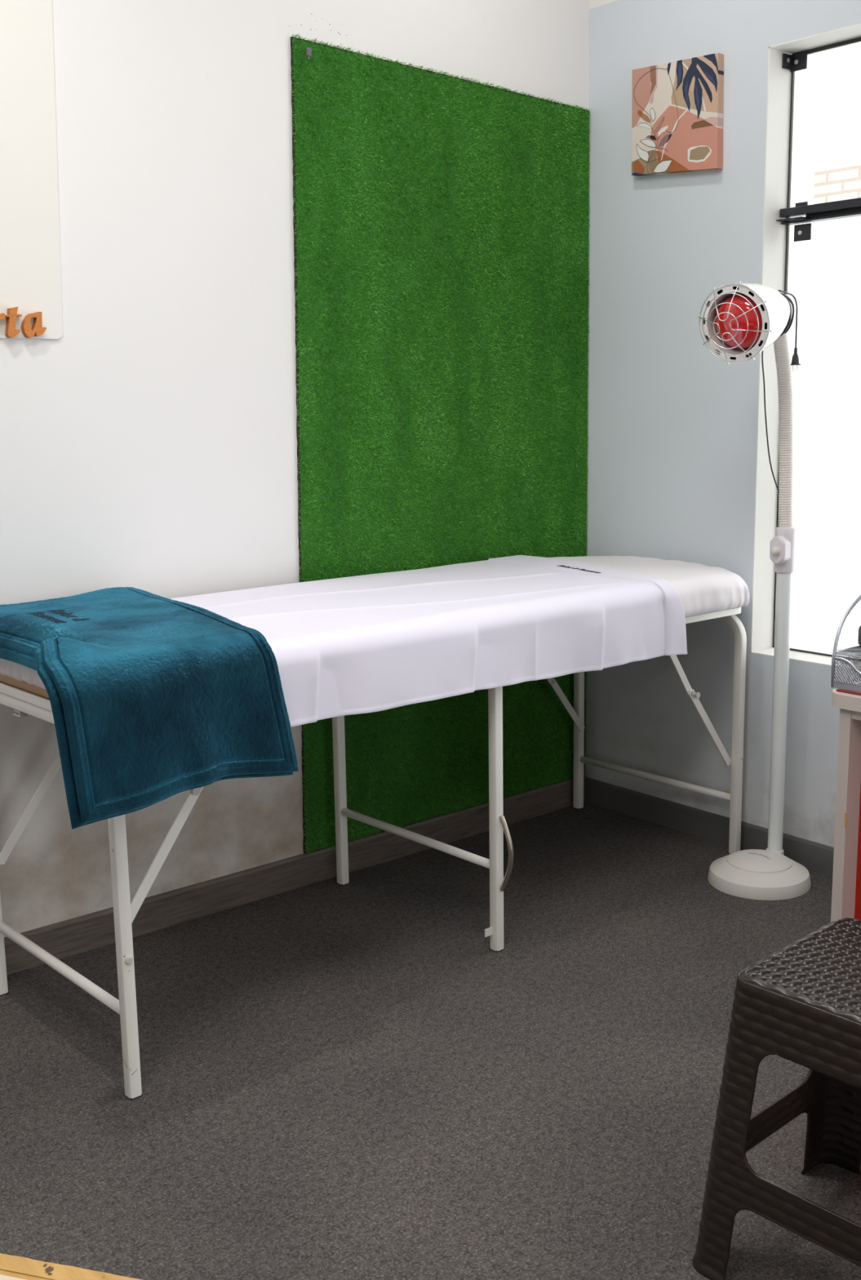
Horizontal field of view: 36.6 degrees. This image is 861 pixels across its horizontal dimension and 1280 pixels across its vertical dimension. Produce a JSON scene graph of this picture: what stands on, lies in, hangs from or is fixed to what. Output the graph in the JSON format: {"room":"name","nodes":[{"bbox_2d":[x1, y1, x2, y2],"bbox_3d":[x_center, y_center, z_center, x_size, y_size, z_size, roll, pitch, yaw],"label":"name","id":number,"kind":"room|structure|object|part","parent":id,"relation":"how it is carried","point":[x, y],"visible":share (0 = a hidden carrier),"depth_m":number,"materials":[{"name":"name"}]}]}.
{"room":"physical therapy room","nodes":[
{"label":"physical therapy room","id":0,"kind":"room"},
{"bbox_2d":[0,0,589,937],"bbox_3d":[-1.559,-0.528,2.253,5.550,2.750,0.150,-10,14,-39],"label":"wall","id":1,"kind":"structure","parent":0,"point":[150,445],"depth_m":2.97,"materials":[{"name":"white paint"}]},
{"bbox_2d":[0,0,62,338],"bbox_3d":[-1.248,-1.050,2.325,1.249,0.980,0.005,-10,14,-39],"label":"sign board","id":2,"kind":"object","parent":1,"relation":"attached to","point":[30,269],"visible":1,"depth_m":2.69,"materials":[{"name":"white"}]},
{"bbox_2d":[0,313,5,319],"bbox_3d":[-0.895,-0.648,2.682,0.036,0.050,0.015,-10,14,-39],"label":"letter","id":3,"kind":"object","parent":2,"relation":"attached to","point":[2,316],"visible":1,"depth_m":2.68,"materials":[{"name":"orange wood"}]},
{"bbox_2d":[5,306,22,337],"bbox_3d":[-0.867,-0.660,2.704,0.034,0.063,0.015,-10,14,-39],"label":"letter","id":4,"kind":"object","parent":2,"relation":"attached to","point":[11,331],"visible":1,"depth_m":2.70,"materials":[{"name":"orange wood"}]},
{"bbox_2d":[21,311,46,337],"bbox_3d":[-0.834,-0.662,2.732,0.050,0.054,0.015,-10,14,-39],"label":"letter","id":5,"kind":"object","parent":2,"relation":"attached to","point":[37,330],"visible":1,"depth_m":2.73,"materials":[{"name":"orange wood"}]},
{"bbox_2d":[4,775,586,975],"bbox_3d":[-1.506,0.796,2.419,5.200,0.084,0.011,-10,14,-39],"label":"baseboard","id":6,"kind":"structure","parent":1,"relation":"attached to","point":[90,931],"depth_m":3.31,"materials":[{"name":"grey wood"}]},
{"bbox_2d":[290,32,591,853],"bbox_3d":[0.067,-0.493,3.528,1.056,1.997,0.030,-10,14,-39],"label":"artificial grass panel","id":7,"kind":"object","parent":1,"relation":"attached to","point":[441,220],"visible":0.8,"depth_m":3.47,"materials":[{"name":"green plastic"}]},
{"bbox_2d":[0,802,860,1279],"bbox_3d":[0.121,1.206,0.570,5.550,0.100,5.300,-10,14,-39],"label":"floor","id":8,"kind":"structure","parent":0,"point":[348,1082],"depth_m":2.40,"materials":[{"name":"grey carpet"}]},
{"bbox_2d":[0,1253,142,1279],"bbox_3d":[-0.317,0.850,1.017,0.920,0.450,0.461,2,11,16],"label":"table","id":9,"kind":"object","parent":8,"relation":"on","point":[11,1267],"visible":1,"depth_m":1.21,"materials":[{"name":"yellow wood"}]},
{"bbox_2d":[0,607,746,1100],"bbox_3d":[-0.036,0.285,3.102,1.891,0.796,0.635,-10,14,-41],"label":"massage table","id":10,"kind":"object","parent":8,"relation":"on","point":[25,699],"visible":0.31,"depth_m":2.90,"materials":[{"name":"white metal"}]},
{"bbox_3d":[-0.837,0.437,2.633,0.025,0.685,0.299,-10,14,-41],"label":"leg","id":11,"kind":"part","parent":10,"relation":"part of","materials":[{"name":"white metal"}]},
{"bbox_3d":[-0.638,0.475,2.412,0.025,0.685,0.299,-10,14,-41],"label":"leg","id":12,"kind":"part","parent":10,"relation":"part of","materials":[{"name":"white metal"}]},
{"bbox_3d":[-0.234,0.305,3.341,0.025,0.670,0.025,-10,14,-39],"label":"leg","id":13,"kind":"part","parent":10,"relation":"part of","materials":[{"name":"white metal"}]},
{"bbox_3d":[-0.055,-0.005,3.061,1.874,0.036,0.597,-10,14,-41],"label":"frame","id":14,"kind":"part","parent":10,"relation":"part of","materials":[{"name":"white metal"}]},
{"bbox_2d":[0,555,750,689],"bbox_3d":[-0.046,-0.060,3.044,1.927,0.108,0.686,-10,14,-39],"label":"massage table top","id":15,"kind":"object","parent":10,"relation":"on","point":[701,588],"visible":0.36,"depth_m":3.33,"materials":[{"name":"white fabric"}]},
{"bbox_2d":[0,586,298,829],"bbox_3d":[-0.629,0.091,2.502,0.506,0.309,0.711,-10,14,-39],"label":"towel","id":16,"kind":"object","parent":15,"relation":"on","point":[153,698],"visible":1,"depth_m":2.25,"materials":[{"name":"blue fabric"}]},
{"bbox_2d":[168,555,687,727],"bbox_3d":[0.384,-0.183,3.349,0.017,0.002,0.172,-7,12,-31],"label":"sheet","id":17,"kind":"object","parent":15,"relation":"on","point":[380,642],"visible":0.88,"depth_m":2.83,"materials":[{"name":"white fabric"}]},
{"bbox_3d":[0.132,0.664,2.958,0.022,0.018,0.003,-10,14,-41],"label":"stop plate","id":18,"kind":"part","parent":10,"relation":"part of","materials":[{"name":"white metal"}]},
{"bbox_3d":[0.147,0.377,2.918,0.025,0.670,0.025,-10,14,-39],"label":"leg","id":19,"kind":"part","parent":10,"relation":"part of","materials":[{"name":"white metal"}]},
{"bbox_3d":[0.170,0.481,2.919,0.012,0.180,0.042,-10,14,-39],"label":"bow handle","id":20,"kind":"part","parent":10,"relation":"part of","materials":[{"name":"silver metal"}]},
{"bbox_3d":[0.541,0.202,3.836,0.025,0.669,0.299,-10,14,-41],"label":"leg","id":21,"kind":"part","parent":10,"relation":"part of","materials":[{"name":"white metal"}]},
{"bbox_3d":[0.739,0.240,3.616,0.025,0.669,0.299,-10,14,-41],"label":"leg","id":22,"kind":"part","parent":10,"relation":"part of","materials":[{"name":"white metal"}]},
{"bbox_2d":[697,280,811,900],"bbox_3d":[0.793,-0.101,3.203,0.380,1.494,0.260,-9,13,-36],"label":"heat lamp","id":23,"kind":"object","parent":8,"relation":"on","point":[739,322],"visible":1,"depth_m":3.24,"materials":[{"name":"white metal"}]},
{"bbox_3d":[0.732,-0.735,3.005,0.119,0.122,0.122,-10,14,-39],"label":"red bulb","id":24,"kind":"part","parent":23,"relation":"part of","materials":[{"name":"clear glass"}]},
{"bbox_3d":[0.779,-0.740,3.039,0.262,0.178,0.174,-10,14,-39],"label":"lamp shade","id":25,"kind":"part","parent":23,"relation":"part of","materials":[{"name":"white plastic"}]},
{"bbox_3d":[0.859,-0.222,3.244,0.016,0.021,0.021,-10,14,-39],"label":"clamp knob","id":26,"kind":"part","parent":23,"relation":"part of","materials":[{"name":"white plastic"}]},
{"bbox_3d":[0.841,-0.596,3.166,0.081,0.492,0.093,4,11,23],"label":"power cord","id":27,"kind":"part","parent":23,"relation":"part of","materials":[{"name":"grey rubber"}]},
{"bbox_2d":[692,917,860,1279],"bbox_3d":[0.637,0.682,1.839,0.390,0.454,0.389,-10,14,-42],"label":"plastic stool","id":28,"kind":"object","parent":8,"relation":"on","point":[800,1003],"visible":1,"depth_m":1.81,"materials":[{"name":"black plastic"}]},
{"bbox_3d":[0.633,0.465,1.799,0.305,0.013,0.305,-10,14,-42],"label":"woven seat","id":29,"kind":"part","parent":28,"relation":"part of","materials":[{"name":"black plastic"}]},
{"bbox_2d":[831,681,860,921],"bbox_3d":[1.282,0.497,1.986,0.565,0.745,1.224,-10,14,-39],"label":"desk","id":30,"kind":"object","parent":8,"relation":"on","point":[846,873],"visible":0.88,"depth_m":2.22,"materials":[{"name":"beige laminate"}]},
{"bbox_2d":[836,683,860,695],"bbox_3d":[0.948,0.100,2.102,0.268,0.004,0.492,-10,14,-39],"label":"folder","id":31,"kind":"object","parent":30,"relation":"on","point":[848,691],"visible":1,"depth_m":2.19,"materials":[{"name":"red"}]},
{"bbox_2d":[831,594,860,692],"bbox_3d":[0.873,-0.003,2.148,0.232,0.186,0.330,-10,14,-39],"label":"desk organizer","id":32,"kind":"object","parent":31,"relation":"on","point":[850,685],"visible":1,"depth_m":2.21,"materials":[{"name":"silver metal"}]},
{"bbox_3d":[0.790,0.072,2.090,0.003,0.062,0.324,-10,14,-39],"label":"rail","id":33,"kind":"part","parent":32,"relation":"part of","materials":[{"name":"silver metal"}]},
{"bbox_3d":[0.788,0.063,2.087,0.006,0.030,0.316,-10,14,-39],"label":"drawer","id":34,"kind":"part","parent":32,"relation":"part of","materials":[{"name":"silver metal"}]},
{"bbox_3d":[0.874,0.062,2.160,0.227,0.053,0.318,-10,14,-39],"label":"drawer","id":35,"kind":"part","parent":32,"relation":"part of","materials":[{"name":"silver metal"}]},
{"bbox_2d":[836,644,860,656],"bbox_3d":[0.875,0.024,2.155,0.223,0.010,0.321,-10,14,-39],"label":"shelf","id":36,"kind":"object","parent":32,"relation":"attached to","point":[856,651],"depth_m":2.21,"materials":[{"name":"silver metal"}]},
{"bbox_2d":[857,626,860,645],"bbox_3d":[0.809,-0.006,2.223,0.100,0.038,0.120,-10,14,-39],"label":"supplies","id":37,"kind":"object","parent":32,"relation":"on","point":[860,628],"visible":1,"depth_m":2.23,"materials":[{"name":"grey plastic"}]},
{"bbox_3d":[1.076,0.195,1.758,0.020,0.016,1.130,-10,14,-39],"label":"rail","id":38,"kind":"part","parent":30,"relation":"part of","materials":[{"name":"beige laminate"}]},
{"bbox_3d":[1.108,0.528,1.842,0.012,0.702,1.132,-10,14,-39],"label":"modesty panel","id":39,"kind":"part","parent":30,"relation":"part of","materials":[{"name":"red laminate"}]},
{"bbox_2d":[584,0,860,847],"bbox_3d":[2.146,-0.539,2.000,0.200,2.750,5.000,-10,14,-39],"label":"wall","id":40,"kind":"structure","parent":0,"point":[673,425],"depth_m":3.58,"materials":[{"name":"blue paint"}]},
{"bbox_2d":[631,53,724,176],"bbox_3d":[0.653,-1.387,3.458,0.023,0.295,0.295,-10,14,-39],"label":"print","id":41,"kind":"object","parent":40,"relation":"attached to","point":[677,106],"visible":1,"depth_m":3.44,"materials":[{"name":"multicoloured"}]},
{"bbox_2d":[584,777,834,877],"bbox_3d":[2.090,0.789,2.172,0.009,0.079,4.989,-10,14,-39],"label":"baseboard","id":42,"kind":"structure","parent":40,"relation":"attached to","point":[816,857],"depth_m":3.72,"materials":[{"name":"grey"}]},
{"bbox_2d":[751,22,860,669],"bbox_3d":[1.415,-0.635,2.865,0.201,1.535,1.511,-10,14,-39],"label":"window","id":43,"kind":"structure","parent":40,"relation":"in","point":[789,213],"depth_m":3.38,"materials":[{"name":"white paint"}]},
{"bbox_3d":[0.928,-1.073,3.319,0.048,0.003,0.076,-10,14,-39],"label":"fixing plate","id":44,"kind":"part","parent":43,"relation":"part of","materials":[{"name":"black paint"}]},
{"label":"outside","id":45,"kind":"structure","parent":0,"visible":0},
{"bbox_2d":[795,164,860,650],"bbox_3d":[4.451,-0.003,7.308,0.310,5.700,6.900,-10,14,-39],"label":"window","id":46,"kind":"structure","parent":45,"point":[829,569],"depth_m":8.85,"materials":[{"name":"white glass"}]}
]}

